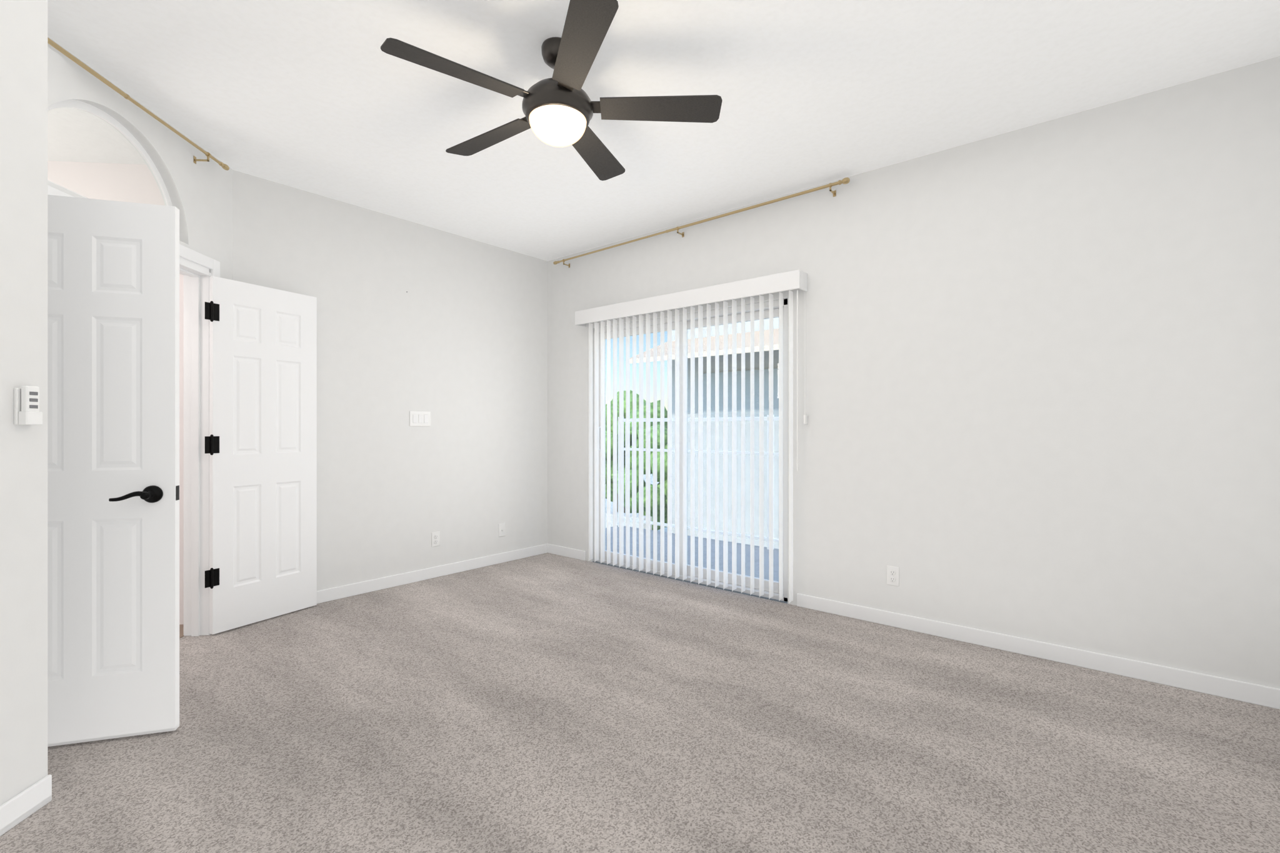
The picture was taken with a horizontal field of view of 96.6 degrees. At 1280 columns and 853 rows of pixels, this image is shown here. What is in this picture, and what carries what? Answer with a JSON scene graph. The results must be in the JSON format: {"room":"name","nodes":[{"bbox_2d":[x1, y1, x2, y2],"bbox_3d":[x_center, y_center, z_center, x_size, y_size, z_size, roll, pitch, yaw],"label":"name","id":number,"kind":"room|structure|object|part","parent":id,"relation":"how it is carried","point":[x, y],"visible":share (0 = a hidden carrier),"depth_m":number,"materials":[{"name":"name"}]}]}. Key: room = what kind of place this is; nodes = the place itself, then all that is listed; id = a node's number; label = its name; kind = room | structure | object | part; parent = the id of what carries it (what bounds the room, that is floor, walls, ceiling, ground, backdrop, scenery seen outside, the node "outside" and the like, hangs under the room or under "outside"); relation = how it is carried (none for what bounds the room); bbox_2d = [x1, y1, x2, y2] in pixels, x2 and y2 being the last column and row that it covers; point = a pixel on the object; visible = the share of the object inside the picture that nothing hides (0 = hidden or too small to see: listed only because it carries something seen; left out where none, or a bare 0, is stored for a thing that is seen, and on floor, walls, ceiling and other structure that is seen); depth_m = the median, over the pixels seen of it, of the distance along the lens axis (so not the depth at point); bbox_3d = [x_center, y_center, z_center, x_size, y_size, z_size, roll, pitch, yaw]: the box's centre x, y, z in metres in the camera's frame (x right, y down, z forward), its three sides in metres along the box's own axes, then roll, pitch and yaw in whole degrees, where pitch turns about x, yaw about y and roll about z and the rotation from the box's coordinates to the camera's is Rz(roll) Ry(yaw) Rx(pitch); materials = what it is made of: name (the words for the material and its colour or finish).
{"room":"empty bedroom","nodes":[
{"label":"empty bedroom","id":0,"kind":"room"},
{"bbox_2d":[0,0,47,805],"bbox_3d":[-2.085,-0.185,0.956,0.575,2.740,1.650,0,0,-5],"label":"wall","id":1,"kind":"structure","parent":0,"point":[23,362],"depth_m":1.73,"materials":[{"name":"white paint"}]},
{"bbox_2d":[0,775,51,836],"bbox_3d":[-1.793,1.143,0.983,0.013,0.085,1.652,0,0,-5],"label":"baseboard","id":2,"kind":"structure","parent":1,"relation":"attached to","point":[22,806],"depth_m":1.72,"materials":[{"name":"white wood"}]},
{"bbox_2d":[14,385,42,424],"bbox_3d":[-1.848,-0.064,1.725,0.034,0.117,0.056,0,0,-5],"label":"switch","id":3,"kind":"object","parent":1,"relation":"attached to","point":[27,412],"visible":0.98,"depth_m":1.71,"materials":[{"name":"white plastic"}]},
{"bbox_2d":[47,160,183,624],"bbox_3d":[-3.757,-0.185,1.716,2.620,2.740,3.460,0,0,-5],"label":"wall","id":4,"kind":"structure","parent":0,"point":[87,171],"depth_m":3.38,"materials":[{"name":"paint"}]},
{"bbox_2d":[47,36,233,279],"bbox_3d":[-2.459,-0.185,2.645,0.130,2.740,1.820,0,0,-5],"label":"wall","id":5,"kind":"structure","parent":0,"point":[200,193],"depth_m":3.01,"materials":[{"name":"white paint"}]},
{"bbox_2d":[47,99,172,206],"bbox_3d":[-2.451,-1.206,2.615,0.016,0.461,0.920,0,0,-5],"label":"window","id":6,"kind":"structure","parent":5,"relation":"in","point":[126,134],"depth_m":2.64,"materials":[{"name":"white glass"}]},
{"bbox_2d":[47,185,219,636],"bbox_3d":[-2.452,0.114,2.626,0.152,2.142,1.368,0,0,-5],"label":"door frame","id":7,"kind":"structure","parent":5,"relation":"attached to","point":[195,267],"depth_m":3.23,"materials":[{"name":"white wood"}]},
{"bbox_2d":[47,195,179,746],"bbox_3d":[-2.088,0.162,2.131,0.406,2.022,0.524,0,0,40],"label":"door","id":8,"kind":"structure","parent":7,"relation":"attached to","point":[113,468],"depth_m":2.15,"materials":[{"name":"white paint"}]},
{"bbox_3d":[-1.909,0.258,2.183,0.199,0.066,0.189,0,0,40],"label":"handle","id":9,"kind":"part","parent":8,"relation":"part of","materials":[{"name":"black metal"}]},
{"bbox_3d":[-2.098,0.103,2.139,0.623,1.600,0.023,0,0,-15],"label":"door left hinges","id":10,"kind":"part","parent":8,"relation":"part of","materials":[{"name":"black metal"}]},
{"bbox_2d":[205,276,316,634],"bbox_3d":[-2.282,0.162,3.468,0.058,2.022,0.647,0,0,28],"label":"door","id":11,"kind":"structure","parent":7,"relation":"attached to","point":[263,462],"depth_m":3.44,"materials":[{"name":"white paint"}]},
{"bbox_3d":[-2.407,0.103,3.210,0.023,1.616,0.071,0,0,40],"label":"door right hinges","id":12,"kind":"part","parent":11,"relation":"part of","materials":[{"name":"black metal"}]},
{"bbox_2d":[47,37,229,170],"bbox_3d":[-2.343,-1.474,2.547,0.088,0.068,1.501,0,0,-5],"label":"curtain rod","id":13,"kind":"object","parent":5,"relation":"attached to","point":[91,71],"visible":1,"depth_m":2.58,"materials":[{"name":"gold metal"}]},
{"bbox_2d":[179,624,183,638],"bbox_3d":[-3.683,1.208,1.727,2.469,0.054,3.170,0,0,-5],"label":"floor","id":14,"kind":"structure","parent":0,"point":[181,630],"depth_m":3.30,"materials":[{"name":"beige"}]},
{"bbox_2d":[233,170,547,591],"bbox_3d":[-1.728,-0.185,4.450,0.140,2.740,2.510,0,0,40],"label":"wall","id":15,"kind":"structure","parent":0,"point":[453,340],"depth_m":4.32,"materials":[{"name":"white paint"}]},
{"bbox_2d":[410,411,430,426],"bbox_3d":[-1.687,-0.060,4.382,0.010,0.116,0.170,0,0,40],"label":"switch plate","id":16,"kind":"object","parent":15,"relation":"attached to","point":[420,418],"visible":1,"depth_m":4.38,"materials":[{"name":"white plastic"}]},
{"bbox_2d":[316,543,547,603],"bbox_3d":[-1.661,1.143,4.411,0.013,0.085,2.457,0,0,40],"label":"baseboard","id":17,"kind":"structure","parent":15,"relation":"attached to","point":[329,594],"depth_m":4.39,"materials":[{"name":"white wood"}]},
{"bbox_2d":[431,531,439,546],"bbox_3d":[-1.603,0.885,4.482,0.010,0.114,0.070,0,0,40],"label":"electrical outlet","id":18,"kind":"object","parent":15,"relation":"attached to","point":[435,539],"visible":1,"depth_m":4.48,"materials":[{"name":"white plastic"}]},
{"bbox_2d":[498,523,505,536],"bbox_3d":[-1.196,0.900,4.963,0.017,0.114,0.070,0,0,40],"label":"wall outlet","id":19,"kind":"object","parent":15,"relation":"attached to","point":[502,529],"visible":1,"depth_m":4.96,"materials":[{"name":"white plastic"}]},
{"bbox_2d":[0,552,1279,852],"bbox_3d":[-0.305,1.245,2.028,5.150,0.120,4.400,0,0,40],"label":"floor","id":20,"kind":"structure","parent":0,"point":[547,704],"depth_m":2.14,"materials":[{"name":"grey carpet"}]},
{"bbox_2d":[47,0,1279,261],"bbox_3d":[-2.469,-1.615,2.168,8.650,0.120,7.240,0,0,40],"label":"ceiling","id":21,"kind":"structure","parent":0,"point":[329,99],"depth_m":2.60,"materials":[{"name":"white paint"}]},
{"bbox_2d":[380,0,722,180],"bbox_3d":[-0.373,-1.359,2.355,1.265,0.393,1.296,0,0,40],"label":"ceiling fan","id":22,"kind":"object","parent":21,"relation":"hanging from","point":[560,107],"visible":1,"depth_m":2.26,"materials":[{"name":"black wood"}]},
{"bbox_2d":[547,56,1279,688],"bbox_3d":[1.036,-0.185,3.866,5.130,2.740,0.140,0,0,40],"label":"wall","id":23,"kind":"structure","parent":0,"point":[1042,382],"depth_m":2.93,"materials":[{"name":"white paint"}]},
{"bbox_2d":[575,269,807,603],"bbox_3d":[0.265,0.075,4.337,2.063,2.150,0.124,0,0,40],"label":"vertical blinds","id":24,"kind":"object","parent":23,"relation":"attached to","point":[772,284],"visible":1,"depth_m":4.26,"materials":[{"name":"white plastic"}]},
{"bbox_3d":[1.049,-0.295,3.693,0.034,1.160,0.105,0,0,40],"label":"wand cord","id":25,"kind":"part","parent":24,"relation":"part of","materials":[{"name":"white plastic"}]},
{"bbox_2d":[595,298,787,601],"bbox_3d":[0.320,0.160,4.451,1.840,2.050,0.120,0,0,40],"label":"sliding glass door","id":26,"kind":"structure","parent":23,"relation":"in","point":[747,578],"depth_m":4.31,"materials":[{"name":"white plastic"}]},
{"bbox_3d":[-0.354,0.105,4.963,0.036,0.260,0.041,0,0,40],"label":"handle","id":27,"kind":"part","parent":26,"relation":"part of","materials":[{"name":"white plastic"}]},
{"bbox_3d":[0.666,0.160,4.207,0.795,1.850,0.006,0,0,40],"label":"glass","id":28,"kind":"part","parent":26,"relation":"part of","materials":[{"name":"clear glass"}]},
{"bbox_3d":[0.666,0.168,4.207,0.905,1.975,0.030,0,0,40],"label":"panel","id":29,"kind":"part","parent":26,"relation":"part of","materials":[{"name":"clear glass"}]},
{"bbox_2d":[553,177,849,268],"bbox_3d":[0.263,-1.482,4.363,2.691,0.083,0.088,0,0,40],"label":"curtain rod","id":30,"kind":"object","parent":23,"relation":"attached to","point":[845,180],"visible":1,"depth_m":4.03,"materials":[{"name":"gold metal"}]},
{"bbox_2d":[886,565,899,586],"bbox_3d":[1.498,0.885,3.382,0.070,0.114,0.010,0,0,40],"label":"electrical outlet","id":31,"kind":"object","parent":23,"relation":"attached to","point":[892,575],"visible":1,"depth_m":3.38,"materials":[{"name":"white plastic"}]},
{"bbox_2d":[546,543,1279,709],"bbox_3d":[0.987,1.143,3.807,4.850,0.085,0.013,0,0,40],"label":"baseboard","id":32,"kind":"structure","parent":23,"relation":"attached to","point":[1260,695],"depth_m":2.88,"materials":[{"name":"white wood"}]},
{"label":"outside","id":33,"kind":"structure","parent":0,"visible":0},
{"bbox_2d":[605,473,667,532],"bbox_3d":[15.167,4.335,24.547,120.000,0.300,110.000,0,0,40],"label":"ground","id":34,"kind":"structure","parent":33,"point":[665,529],"depth_m":30.56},
{"bbox_2d":[605,510,651,529],"bbox_3d":[-5.983,3.110,17.920,16.050,2.150,0.300,0,0,40],"label":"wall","id":35,"kind":"structure","parent":34,"relation":"on","point":[624,522],"depth_m":13.03,"materials":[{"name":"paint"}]},
{"bbox_2d":[605,390,667,530],"bbox_3d":[-1.006,1.518,17.511,6.689,5.347,3.273,0,0,40],"label":"bush","id":36,"kind":"object","parent":34,"relation":"on","point":[665,467],"depth_m":15.74,"materials":[{"name":"green plant"}]},
{"bbox_2d":[630,317,778,548],"bbox_3d":[6.669,-0.065,11.187,11.900,8.500,7.400,0,0,40],"label":"building","id":37,"kind":"structure","parent":34,"relation":"on","point":[747,364],"depth_m":12.01,"materials":[{"name":"paint"}]},
{"bbox_2d":[592,525,787,603],"bbox_3d":[0.865,1.295,5.064,4.150,0.180,1.480,0,0,40],"label":"floor","id":38,"kind":"structure","parent":33,"point":[757,568],"depth_m":5.37,"materials":[{"name":"grey concrete"}]},
{"bbox_2d":[618,415,778,549],"bbox_3d":[1.301,0.545,5.586,4.050,1.320,0.050,0,0,40],"label":"balcony railing","id":39,"kind":"object","parent":38,"relation":"on","point":[746,453],"depth_m":6.00,"materials":[{"name":"white metal"}]}
]}

